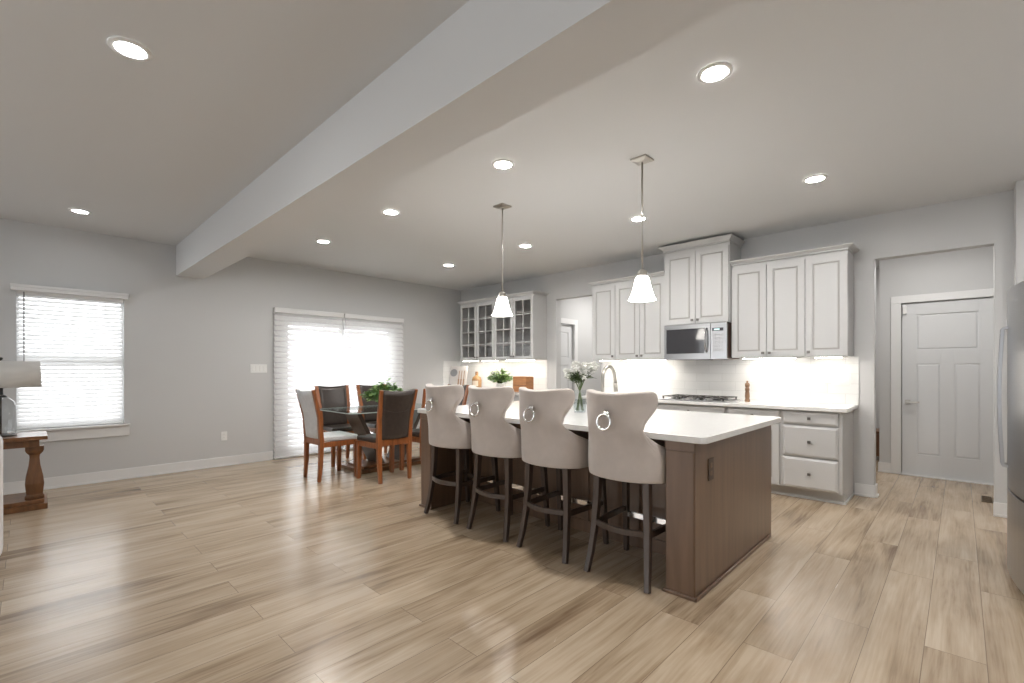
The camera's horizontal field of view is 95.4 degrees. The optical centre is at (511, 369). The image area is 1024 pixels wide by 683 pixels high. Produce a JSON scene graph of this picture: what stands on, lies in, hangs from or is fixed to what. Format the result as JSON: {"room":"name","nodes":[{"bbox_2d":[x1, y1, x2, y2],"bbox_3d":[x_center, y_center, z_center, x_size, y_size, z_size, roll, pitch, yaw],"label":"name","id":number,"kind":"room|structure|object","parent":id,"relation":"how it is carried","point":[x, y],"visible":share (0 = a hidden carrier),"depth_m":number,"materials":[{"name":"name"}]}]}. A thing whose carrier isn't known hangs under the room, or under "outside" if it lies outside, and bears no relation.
{"room":"open-plan kitchen","nodes":[
{"label":"open-plan kitchen","id":0,"kind":"room"},
{"bbox_2d":[0,218,460,482],"bbox_3d":[-4.279,-0.126,5.535,0.160,2.743,9.600,0,0,44],"label":"wall","id":1,"kind":"structure","parent":0,"point":[190,345],"depth_m":5.73,"materials":[{"name":"grey paint"}]},
{"bbox_2d":[7,291,129,441],"bbox_3d":[-4.727,-0.024,5.009,0.185,1.550,0.950,0,0,44],"label":"window","id":2,"kind":"structure","parent":1,"relation":"in","point":[103,430],"depth_m":5.00,"materials":[{"name":"white paint"}]},
{"bbox_2d":[10,283,128,429],"bbox_3d":[-4.692,-0.122,4.977,0.118,1.464,0.916,0,0,44],"label":"window blind","id":3,"kind":"object","parent":2,"relation":"attached to","point":[78,383],"visible":0.98,"depth_m":4.99,"materials":[{"name":"white fabric"}]},
{"bbox_2d":[3,451,272,494],"bbox_3d":[-4.510,1.187,5.161,0.026,0.118,8.980,0,0,44],"label":"baseboard","id":4,"kind":"structure","parent":1,"relation":"attached to","point":[16,487],"depth_m":5.37,"materials":[{"name":"white paint"}]},
{"bbox_2d":[221,431,226,440],"bbox_3d":[-3.711,0.860,6.004,0.008,0.114,0.070,0,0,44],"label":"wall outlet","id":5,"kind":"object","parent":1,"relation":"attached to","point":[223,434],"visible":1,"depth_m":6.00,"materials":[{"name":"white plastic"}]},
{"bbox_2d":[250,364,266,372],"bbox_3d":[-3.427,-0.011,6.297,0.010,0.109,0.199,0,0,44],"label":"light switch","id":6,"kind":"object","parent":1,"relation":"attached to","point":[254,368],"visible":1,"depth_m":6.29,"materials":[{"name":"white plastic"}]},
{"bbox_2d":[273,307,343,459],"bbox_3d":[-2.930,0.194,6.760,0.085,2.096,0.996,0,0,44],"label":"shade","id":7,"kind":"object","parent":1,"relation":"attached to","point":[307,377],"visible":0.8,"depth_m":6.64,"materials":[{"name":"white fabric"}]},
{"bbox_2d":[281,320,395,451],"bbox_3d":[-2.642,0.251,7.243,0.110,1.990,1.870,0,0,44],"label":"door","id":8,"kind":"structure","parent":1,"relation":"in","point":[281,320],"depth_m":7.22,"materials":[{"name":"white paint"}]},
{"bbox_2d":[343,313,403,450],"bbox_3d":[-2.212,0.194,7.506,0.085,2.096,1.055,0,0,44],"label":"shade","id":9,"kind":"object","parent":1,"relation":"attached to","point":[377,358],"visible":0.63,"depth_m":7.46,"materials":[{"name":"white fabric"}]},
{"bbox_2d":[0,0,1023,289],"bbox_3d":[-0.262,-1.557,3.862,8.350,0.120,13.000,0,0,44],"label":"ceiling","id":10,"kind":"structure","parent":0,"point":[902,104],"depth_m":2.90,"materials":[{"name":"white paint"}]},
{"bbox_2d":[68,208,91,213],"bbox_3d":[-4.080,-1.492,4.401,0.166,0.009,0.166,0,0,44],"label":"recessed light","id":11,"kind":"object","parent":10,"relation":"in","point":[76,210],"visible":1,"depth_m":4.39,"materials":[{"name":"white plastic"}]},
{"bbox_2d":[107,36,152,61],"bbox_3d":[-1.782,-1.492,2.174,0.166,0.009,0.166,0,0,44],"label":"recessed light","id":12,"kind":"object","parent":10,"relation":"in","point":[126,47],"visible":1,"depth_m":2.17,"materials":[{"name":"white plastic"}]},
{"bbox_2d":[316,239,330,243],"bbox_3d":[-2.205,-1.492,5.441,0.166,0.009,0.166,0,0,44],"label":"recessed light","id":13,"kind":"object","parent":10,"relation":"in","point":[317,240],"visible":1,"depth_m":5.44,"materials":[{"name":"white plastic"}]},
{"bbox_2d":[382,209,399,214],"bbox_3d":[-1.153,-1.492,4.428,0.166,0.009,0.166,0,0,44],"label":"recessed light","id":14,"kind":"object","parent":10,"relation":"in","point":[385,211],"visible":1,"depth_m":4.43,"materials":[{"name":"white plastic"}]},
{"bbox_2d":[443,264,454,266],"bbox_3d":[-0.906,-1.492,6.689,0.166,0.009,0.166,0,0,44],"label":"recessed light","id":15,"kind":"object","parent":10,"relation":"in","point":[446,265],"visible":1,"depth_m":6.70,"materials":[{"name":"white plastic"}]},
{"bbox_2d":[176,0,744,278],"bbox_3d":[-1.105,-1.315,2.985,7.950,0.365,0.285,0,0,44],"label":"beam","id":16,"kind":"structure","parent":10,"relation":"attached to","point":[489,64],"depth_m":2.09,"materials":[{"name":"white paint"}]},
{"bbox_2d":[492,203,512,316],"bbox_3d":[-0.089,-0.994,4.265,0.192,1.003,0.192,0,0,44],"label":"pendant light","id":17,"kind":"object","parent":10,"relation":"hanging from","point":[502,309],"visible":1,"depth_m":4.23,"materials":[{"name":"white glass"}]},
{"bbox_2d":[492,159,513,169],"bbox_3d":[-0.065,-1.492,3.395,0.166,0.009,0.166,0,0,44],"label":"recessed light","id":18,"kind":"object","parent":10,"relation":"in","point":[502,164],"visible":1,"depth_m":3.39,"materials":[{"name":"white plastic"}]},
{"bbox_2d":[518,244,531,247],"bbox_3d":[0.161,-1.492,5.634,0.166,0.009,0.166,0,0,44],"label":"recessed light","id":19,"kind":"object","parent":10,"relation":"in","point":[520,245],"visible":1,"depth_m":5.62,"materials":[{"name":"white plastic"}]},
{"bbox_2d":[630,216,646,221],"bbox_3d":[1.255,-1.492,4.623,0.166,0.009,0.166,0,0,44],"label":"recessed light","id":20,"kind":"object","parent":10,"relation":"in","point":[636,218],"visible":0.86,"depth_m":4.61,"materials":[{"name":"white plastic"}]},
{"bbox_2d":[628,154,655,301],"bbox_3d":[0.926,-0.994,3.315,0.192,1.003,0.192,0,0,44],"label":"pendant light","id":21,"kind":"object","parent":10,"relation":"hanging from","point":[642,290],"visible":1,"depth_m":3.29,"materials":[{"name":"white glass"}]},
{"bbox_2d":[697,62,732,83],"bbox_3d":[1.023,-1.492,2.348,0.166,0.009,0.166,0,0,44],"label":"recessed light","id":22,"kind":"object","parent":10,"relation":"in","point":[715,72],"visible":1,"depth_m":2.34,"materials":[{"name":"white plastic"}]},
{"bbox_2d":[803,174,827,182],"bbox_3d":[2.377,-1.492,3.654,0.166,0.009,0.166,0,0,44],"label":"recessed light","id":23,"kind":"object","parent":10,"relation":"in","point":[819,177],"visible":1,"depth_m":3.65,"materials":[{"name":"white plastic"}]},
{"bbox_2d":[0,442,1023,682],"bbox_3d":[-0.262,1.306,3.862,8.350,0.120,13.000,0,0,44],"label":"floor","id":24,"kind":"structure","parent":0,"point":[262,571],"depth_m":2.55,"materials":[{"name":"brown wood"}]},
{"bbox_2d":[0,435,2,554],"bbox_3d":[-4.070,0.816,2.479,0.900,0.860,1.855,0,0,44],"label":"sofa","id":25,"kind":"object","parent":24,"relation":"on","point":[1,438],"visible":1,"depth_m":2.87,"materials":[{"name":"white fabric"}]},
{"bbox_2d":[2,431,47,514],"bbox_3d":[-4.861,0.920,3.777,0.460,0.652,1.544,0,0,44],"label":"console table","id":26,"kind":"object","parent":24,"relation":"on","point":[34,498],"visible":1,"depth_m":4.15,"materials":[{"name":"brown wood"}]},
{"bbox_2d":[0,357,41,436],"bbox_3d":[-4.528,0.243,4.123,0.514,0.702,0.514,0,0,44],"label":"table lamp","id":27,"kind":"object","parent":26,"relation":"on","point":[13,374],"visible":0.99,"depth_m":4.08,"materials":[{"name":"white fabric"}]},
{"bbox_2d":[3,493,47,514],"bbox_3d":[-4.861,1.203,3.777,0.460,0.085,1.544,0,0,44],"label":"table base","id":28,"kind":"object","parent":26,"relation":"attached to","point":[15,503],"depth_m":4.12,"materials":[{"name":"brown wood"}]},
{"bbox_2d":[295,389,357,481],"bbox_3d":[-2.151,0.735,5.395,0.480,1.025,0.562,0,0,44],"label":"dining chair","id":29,"kind":"object","parent":24,"relation":"on","point":[313,432],"visible":0.98,"depth_m":5.25,"materials":[{"name":"beige fabric"}]},
{"bbox_2d":[314,385,366,466],"bbox_3d":[-2.321,0.735,6.288,0.562,1.025,0.480,0,0,44],"label":"dining chair","id":30,"kind":"object","parent":24,"relation":"on","point":[336,396],"visible":0.48,"depth_m":6.37,"materials":[{"name":"brown wood"}]},
{"bbox_2d":[320,403,421,473],"bbox_3d":[-1.644,0.871,6.053,0.960,0.750,1.440,0,0,44],"label":"dining table","id":31,"kind":"object","parent":24,"relation":"on","point":[353,414],"visible":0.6,"depth_m":5.83,"materials":[{"name":"clear glass"}]},
{"bbox_2d":[359,378,402,401],"bbox_3d":[-1.578,0.300,5.850,0.638,0.392,0.651,0,0,44],"label":"potted plant","id":32,"kind":"object","parent":31,"relation":"on","point":[374,392],"visible":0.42,"depth_m":5.78,"materials":[{"name":"green plant"}]},
{"bbox_2d":[356,384,386,452],"bbox_3d":[-1.905,0.735,6.720,0.562,1.025,0.480,0,0,44],"label":"dining chair","id":33,"kind":"object","parent":24,"relation":"on","point":[370,419],"visible":0.23,"depth_m":6.74,"materials":[{"name":"brown leather"}]},
{"bbox_2d":[356,389,417,483],"bbox_3d":[-1.420,0.735,5.310,0.562,1.025,0.480,0,0,44],"label":"dining chair","id":34,"kind":"object","parent":24,"relation":"on","point":[395,411],"visible":1,"depth_m":5.17,"materials":[{"name":"brown wood"}]},
{"bbox_2d":[399,389,425,469],"bbox_3d":[-1.029,0.735,5.738,0.562,1.025,0.480,0,0,44],"label":"dining chair","id":35,"kind":"object","parent":24,"relation":"on","point":[416,433],"visible":0.09,"depth_m":5.59,"materials":[{"name":"brown wood"}]},
{"bbox_2d":[419,384,468,427],"bbox_3d":[-0.955,0.735,6.682,0.480,1.025,0.562,0,0,44],"label":"dining chair","id":36,"kind":"object","parent":24,"relation":"on","point":[464,400],"visible":0.09,"depth_m":6.68,"materials":[{"name":"brown wood"}]},
{"bbox_2d":[424,384,500,523],"bbox_3d":[-0.469,0.687,4.025,0.528,1.126,0.612,0,0,44],"label":"bar stool","id":37,"kind":"object","parent":24,"relation":"on","point":[446,430],"visible":0.85,"depth_m":3.81,"materials":[{"name":"beige fabric"}]},
{"bbox_2d":[466,385,549,541],"bbox_3d":[-0.064,0.687,3.635,0.528,1.126,0.612,0,0,44],"label":"bar stool","id":38,"kind":"object","parent":24,"relation":"on","point":[491,435],"visible":0.8,"depth_m":3.42,"materials":[{"name":"beige fabric"}]},
{"bbox_2d":[513,395,518,401],"bbox_3d":[-0.046,0.817,7.518,1.050,0.857,0.628,0,0,44],"label":"base cabinet","id":39,"kind":"object","parent":24,"relation":"on","point":[516,397],"visible":0.02,"depth_m":7.02,"materials":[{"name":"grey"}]},
{"bbox_3d":[-0.425,0.371,7.880,2.138,0.035,0.633,0,0,44],"label":"countertop","id":40,"kind":"structure","parent":39,"relation":"on","visible":0},
{"bbox_2d":[449,366,467,385],"bbox_3d":[-0.975,0.149,8.463,0.460,0.408,0.076,0,0,44],"label":"printed sign","id":41,"kind":"object","parent":40,"relation":"on","point":[458,374],"visible":0.73,"depth_m":8.45,"materials":[{"name":"white paper"}]},
{"bbox_2d":[472,371,481,386],"bbox_3d":[-0.616,0.195,8.158,0.172,0.317,0.173,0,0,44],"label":"bottle","id":42,"kind":"object","parent":40,"relation":"on","point":[476,380],"visible":0.8,"depth_m":8.09,"materials":[{"name":"orange glass"}]},
{"bbox_2d":[487,368,512,386],"bbox_3d":[-0.196,0.168,7.672,0.450,0.371,0.478,0,0,-6],"label":"potted herb","id":43,"kind":"object","parent":40,"relation":"on","point":[499,378],"visible":0.98,"depth_m":7.61,"materials":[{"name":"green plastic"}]},
{"bbox_2d":[513,376,533,391],"bbox_3d":[0.176,0.234,7.366,0.282,0.240,0.183,0,0,44],"label":"wooden box","id":44,"kind":"object","parent":40,"relation":"on","point":[518,381],"visible":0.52,"depth_m":7.30,"materials":[{"name":"orange wood"}]},
{"bbox_2d":[516,387,608,563],"bbox_3d":[0.324,0.687,3.262,0.528,1.126,0.612,0,0,44],"label":"bar stool","id":45,"kind":"object","parent":24,"relation":"on","point":[545,442],"visible":0.89,"depth_m":3.05,"materials":[{"name":"beige fabric"}]},
{"bbox_2d":[419,413,770,602],"bbox_3d":[0.560,0.821,3.875,2.543,0.850,1.420,0,0,44],"label":"kitchen island","id":46,"kind":"object","parent":24,"relation":"on","point":[714,500],"visible":0.52,"depth_m":3.02,"materials":[{"name":"brown wood"}]},
{"bbox_2d":[417,401,780,443],"bbox_3d":[0.577,0.378,3.887,2.633,0.036,1.480,0,0,44],"label":"island countertop","id":47,"kind":"structure","parent":46,"relation":"on","point":[669,425],"depth_m":3.09,"materials":[{"name":"white stone"}]},
{"bbox_2d":[601,365,617,391],"bbox_3d":[0.852,0.160,3.955,0.121,0.399,0.254,0,0,44],"label":"kitchen faucet","id":48,"kind":"object","parent":47,"relation":"on","point":[606,367],"visible":0.67,"depth_m":3.97,"materials":[{"name":"silver metal"}]},
{"bbox_3d":[0.562,0.265,3.860,0.110,0.190,0.110,0,0,44],"label":"glass vase","id":49,"kind":"object","parent":47,"relation":"on","visible":0},
{"bbox_2d":[562,360,598,410],"bbox_3d":[0.571,0.133,3.865,0.294,0.414,0.260,0,0,-22],"label":"flower bouquet","id":50,"kind":"object","parent":49,"relation":"in","point":[584,368],"visible":1,"depth_m":3.83,"materials":[{"name":"white plant"}]},
{"bbox_2d":[708,457,713,480],"bbox_3d":[1.134,0.568,2.654,0.005,0.125,0.075,0,0,44],"label":"outlet","id":51,"kind":"object","parent":46,"relation":"attached to","point":[710,459],"depth_m":2.65,"materials":[{"name":"brown plastic"}]},
{"bbox_2d":[710,462,712,475],"bbox_3d":[1.136,0.568,2.652,0.002,0.073,0.031,0,0,44],"label":"socket","id":52,"kind":"object","parent":46,"relation":"attached to","point":[711,463],"depth_m":2.65,"materials":[{"name":"brown plastic"}]},
{"bbox_2d":[584,389,665,593],"bbox_3d":[0.736,0.687,2.865,0.528,1.126,0.612,0,0,44],"label":"bar stool","id":53,"kind":"object","parent":24,"relation":"on","point":[619,449],"visible":0.84,"depth_m":2.66,"materials":[{"name":"beige fabric"}]},
{"bbox_2d":[657,403,726,413],"bbox_3d":[2.166,0.817,5.389,0.806,0.857,0.628,0,0,44],"label":"base cabinet","id":54,"kind":"object","parent":24,"relation":"on","point":[664,406],"visible":0.15,"depth_m":5.15,"materials":[{"name":"grey"}]},
{"bbox_2d":[727,407,782,494],"bbox_3d":[2.639,0.817,4.935,0.505,0.857,0.628,0,0,44],"label":"base cabinet","id":55,"kind":"object","parent":24,"relation":"on","point":[776,487],"visible":0.09,"depth_m":4.60,"materials":[{"name":"grey wood"}]},
{"bbox_2d":[781,409,853,504],"bbox_3d":[3.005,0.817,4.582,0.511,0.857,0.628,0,0,44],"label":"base cabinet","id":56,"kind":"object","parent":24,"relation":"on","point":[816,446],"visible":0.95,"depth_m":4.38,"materials":[{"name":"grey wood"}]},
{"bbox_2d":[876,428,878,455],"bbox_3d":[5.043,1.046,6.598,0.840,0.400,0.440,0,0,44],"label":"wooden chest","id":57,"kind":"object","parent":24,"relation":"on","point":[877,429],"visible":0.02,"depth_m":6.37,"materials":[{"name":"brown wood"}]},
{"bbox_2d":[981,495,992,502],"bbox_3d":[4.543,1.241,4.456,0.080,0.009,0.280,0,0,44],"label":"floor vent","id":58,"kind":"object","parent":24,"relation":"in","point":[988,499],"visible":0.98,"depth_m":4.43,"materials":[{"name":"brown metal"}]},
{"bbox_2d":[997,281,1023,593],"bbox_3d":[3.184,0.378,2.475,0.842,1.735,0.904,0,0,44],"label":"refrigerator","id":59,"kind":"object","parent":24,"relation":"on","point":[1014,465],"visible":1,"depth_m":2.54,"materials":[{"name":"grey metal"}]},
{"bbox_2d":[561,296,600,395],"bbox_3d":[2.059,-0.126,7.693,2.220,2.743,2.300,0,0,44],"label":"wall","id":60,"kind":"structure","parent":0,"point":[580,309],"depth_m":8.30,"materials":[{"name":"grey paint"}]},
{"bbox_2d":[561,324,571,388],"bbox_3d":[0.784,0.236,7.883,0.040,2.004,0.713,0,0,44],"label":"door","id":61,"kind":"structure","parent":60,"relation":"in","point":[566,330],"depth_m":8.01,"materials":[{"name":"white paint"}]},
{"bbox_2d":[561,318,577,403],"bbox_3d":[0.855,0.191,7.857,0.018,2.110,0.845,0,0,44],"label":"door frame","id":62,"kind":"structure","parent":60,"relation":"attached to","point":[563,320],"depth_m":8.10,"materials":[{"name":"white paint"}]},
{"bbox_2d":[461,190,1013,503],"bbox_3d":[1.930,-0.126,6.138,7.950,2.743,0.120,0,0,44],"label":"wall","id":63,"kind":"structure","parent":0,"point":[984,220],"depth_m":4.56,"materials":[{"name":"grey paint"}]},
{"bbox_2d":[460,300,494,360],"bbox_3d":[-0.508,-0.654,8.154,0.872,1.000,0.354,0,0,44],"label":"upper cabinet","id":64,"kind":"object","parent":63,"relation":"attached to","point":[476,319],"visible":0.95,"depth_m":8.30,"materials":[{"name":"grey wood"}]},
{"bbox_2d":[463,315,491,319],"bbox_3d":[-0.485,-0.904,8.177,0.836,0.016,0.268,0,0,44],"label":"shelf","id":65,"kind":"object","parent":64,"relation":"attached to","point":[464,317],"depth_m":8.26,"materials":[{"name":"grey wood"}]},
{"bbox_2d":[463,330,491,333],"bbox_3d":[-0.485,-0.654,8.177,0.836,0.016,0.268,0,0,44],"label":"shelf","id":66,"kind":"object","parent":64,"relation":"attached to","point":[488,332],"depth_m":8.39,"materials":[{"name":"grey"}]},
{"bbox_2d":[463,345,491,347],"bbox_3d":[-0.485,-0.404,8.177,0.836,0.016,0.268,0,0,44],"label":"shelf","id":67,"kind":"object","parent":64,"relation":"attached to","point":[470,346],"depth_m":8.28,"materials":[{"name":"grey"}]},
{"bbox_2d":[457,290,548,304],"bbox_3d":[-0.204,-1.179,7.848,1.825,0.050,0.373,0,0,44],"label":"crown molding","id":68,"kind":"structure","parent":64,"relation":"attached to","point":[531,292],"depth_m":7.48,"materials":[{"name":"grey wood"}]},
{"bbox_2d":[443,360,546,389],"bbox_3d":[-0.354,0.100,7.962,2.130,0.508,0.420,0,0,44],"label":"backsplash","id":69,"kind":"structure","parent":63,"relation":"attached to","point":[537,369],"depth_m":8.06,"materials":[{"name":"tile"}]},
{"bbox_2d":[494,294,546,359],"bbox_3d":[0.117,-0.654,7.552,0.863,1.000,0.354,0,0,44],"label":"upper cabinet","id":70,"kind":"object","parent":63,"relation":"attached to","point":[522,335],"visible":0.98,"depth_m":7.43,"materials":[{"name":"grey wood"}]},
{"bbox_2d":[497,343,529,345],"bbox_3d":[0.140,-0.404,7.576,0.827,0.016,0.268,0,0,44],"label":"shelf","id":71,"kind":"object","parent":70,"relation":"attached to","point":[507,344],"depth_m":7.65,"materials":[{"name":"grey"}]},
{"bbox_2d":[498,328,529,330],"bbox_3d":[0.140,-0.654,7.576,0.827,0.016,0.268,0,0,44],"label":"shelf","id":72,"kind":"object","parent":70,"relation":"attached to","point":[525,329],"depth_m":7.73,"materials":[{"name":"grey"}]},
{"bbox_2d":[508,311,529,316],"bbox_3d":[0.140,-0.904,7.576,0.827,0.016,0.268,0,0,44],"label":"shelf","id":73,"kind":"object","parent":70,"relation":"attached to","point":[525,315],"depth_m":7.62,"materials":[{"name":"grey wood"}]},
{"bbox_2d":[592,283,615,359],"bbox_3d":[1.334,-0.638,6.381,0.361,1.023,0.354,0,0,44],"label":"upper cabinet","id":74,"kind":"object","parent":63,"relation":"attached to","point":[603,296],"visible":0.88,"depth_m":6.27,"materials":[{"name":"grey wood"}]},
{"bbox_2d":[615,275,664,359],"bbox_3d":[1.717,-0.638,6.011,0.704,1.023,0.354,0,0,44],"label":"upper cabinet","id":75,"kind":"object","parent":63,"relation":"attached to","point":[639,326],"visible":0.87,"depth_m":5.90,"materials":[{"name":"grey wood"}]},
{"bbox_2d":[587,271,664,285],"bbox_3d":[1.565,-1.172,6.145,1.110,0.045,0.373,0,0,44],"label":"crown molding","id":76,"kind":"structure","parent":75,"relation":"attached to","point":[658,273],"depth_m":6.04,"materials":[{"name":"grey wood"}]},
{"bbox_2d":[625,359,663,360],"bbox_3d":[1.710,-0.119,5.989,0.560,0.012,0.060,0,0,44],"label":"light bar","id":77,"kind":"object","parent":75,"relation":"attached to","point":[646,359],"visible":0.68,"depth_m":5.96,"materials":[{"name":"white plastic"}]},
{"bbox_2d":[665,242,740,325],"bbox_3d":[2.226,-0.962,5.483,0.754,0.880,0.409,0,0,44],"label":"upper cabinet","id":78,"kind":"object","parent":63,"relation":"attached to","point":[698,281],"visible":0.96,"depth_m":5.32,"materials":[{"name":"grey wood"}]},
{"bbox_2d":[664,322,739,359],"bbox_3d":[2.209,-0.315,5.465,0.726,0.409,0.459,0,0,44],"label":"microwave","id":79,"kind":"object","parent":78,"relation":"attached to","point":[704,341],"visible":1,"depth_m":5.31,"materials":[{"name":"silver metal"}]},
{"bbox_2d":[659,234,744,253],"bbox_3d":[2.220,-1.434,5.476,0.844,0.064,0.428,0,0,44],"label":"crown molding","id":80,"kind":"structure","parent":78,"relation":"attached to","point":[732,238],"depth_m":5.28,"materials":[{"name":"grey wood"}]},
{"bbox_2d":[603,357,858,404],"bbox_3d":[2.367,0.114,5.628,2.948,0.480,0.010,0,0,44],"label":"backsplash","id":81,"kind":"structure","parent":63,"relation":"attached to","point":[796,377],"depth_m":5.34,"materials":[{"name":"tile"}]},
{"bbox_2d":[732,256,805,357],"bbox_3d":[2.773,-0.632,4.995,0.702,1.011,0.354,0,0,44],"label":"upper cabinet","id":82,"kind":"object","parent":63,"relation":"attached to","point":[768,297],"visible":0.96,"depth_m":4.87,"materials":[{"name":"grey wood"}]},
{"bbox_2d":[742,357,796,358],"bbox_3d":[2.747,-0.119,4.991,0.520,0.012,0.060,0,0,44],"label":"light bar","id":83,"kind":"object","parent":82,"relation":"attached to","point":[772,357],"visible":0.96,"depth_m":4.92,"materials":[{"name":"white plastic"}]},
{"bbox_2d":[730,242,858,265],"bbox_3d":[2.908,-1.161,4.852,1.096,0.047,0.373,0,0,44],"label":"crown molding","id":84,"kind":"structure","parent":82,"relation":"attached to","point":[851,247],"depth_m":4.66,"materials":[{"name":"grey wood"}]},
{"bbox_2d":[805,250,852,356],"bbox_3d":[3.151,-0.632,4.631,0.349,1.011,0.354,0,0,44],"label":"upper cabinet","id":85,"kind":"object","parent":63,"relation":"attached to","point":[829,275],"visible":1,"depth_m":4.52,"materials":[{"name":"grey wood"}]},
{"bbox_2d":[814,356,843,357],"bbox_3d":[3.136,-0.119,4.616,0.240,0.012,0.060,0,0,44],"label":"light bar","id":86,"kind":"object","parent":85,"relation":"attached to","point":[835,356],"visible":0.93,"depth_m":4.58,"materials":[{"name":"white plastic"}]},
{"bbox_2d":[854,483,1006,517],"bbox_3d":[2.366,1.187,5.617,5.022,0.118,0.026,0,0,44],"label":"baseboard","id":87,"kind":"structure","parent":63,"relation":"attached to","point":[999,509],"depth_m":4.52,"materials":[{"name":"white paint"}]},
{"bbox_2d":[876,246,993,472],"bbox_3d":[4.629,-0.126,5.900,3.970,2.743,3.280,0,0,44],"label":"wall","id":88,"kind":"structure","parent":0,"point":[968,269],"depth_m":5.51,"materials":[{"name":"grey paint"}]},
{"bbox_2d":[875,483,878,497],"bbox_3d":[4.013,1.187,3.831,0.193,0.118,1.756,0,0,-34],"label":"baseboard","id":89,"kind":"structure","parent":88,"relation":"attached to","point":[876,484],"depth_m":4.54,"materials":[{"name":"white paint"}]},
{"bbox_2d":[878,462,890,472],"bbox_3d":[5.106,1.187,5.062,1.780,0.118,0.026,0,0,44],"label":"baseboard","id":90,"kind":"structure","parent":88,"relation":"attached to","point":[885,467],"depth_m":5.64,"materials":[{"name":"white paint"}]},
{"bbox_2d":[891,288,993,473],"bbox_3d":[4.918,0.188,5.249,1.010,2.115,0.018,0,0,44],"label":"door frame","id":91,"kind":"structure","parent":88,"relation":"attached to","point":[896,301],"depth_m":5.54,"materials":[{"name":"white paint"}]},
{"bbox_2d":[901,297,993,485],"bbox_3d":[4.940,0.236,5.271,0.820,2.020,0.155,0,0,44],"label":"door","id":92,"kind":"structure","parent":88,"relation":"in","point":[948,346],"depth_m":5.26,"materials":[{"name":"white paint"}]},
{"bbox_2d":[1014,180,1023,284],"bbox_3d":[1.266,-0.126,0.199,0.908,2.743,9.600,0,0,44],"label":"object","id":93,"kind":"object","parent":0,"point":[1019,186],"depth_m":3.69,"materials":[{"name":"white paint"}]},
{"bbox_3d":[1.492,0.817,6.038,1.065,0.857,0.628,0,0,44],"label":"base cabinet","id":94,"kind":"object","parent":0,"visible":0},
{"bbox_2d":[581,395,857,412],"bbox_3d":[2.149,0.371,5.402,2.938,0.035,0.633,0,0,44],"label":"countertop","id":95,"kind":"structure","parent":94,"relation":"on","point":[841,408],"depth_m":4.68,"materials":[{"name":"white stone"}]},
{"bbox_2d":[659,394,739,402],"bbox_3d":[2.163,0.331,5.386,0.740,0.045,0.500,0,0,44],"label":"gas cooktop","id":96,"kind":"object","parent":95,"relation":"in","point":[704,398],"visible":1,"depth_m":5.29,"materials":[{"name":"metal"}]},
{"bbox_2d":[745,381,749,401],"bbox_3d":[2.562,0.238,5.072,0.054,0.232,0.053,0,0,44],"label":"pepper mill","id":97,"kind":"object","parent":95,"relation":"on","point":[747,385],"visible":1,"depth_m":5.05,"materials":[{"name":"brown wood"}]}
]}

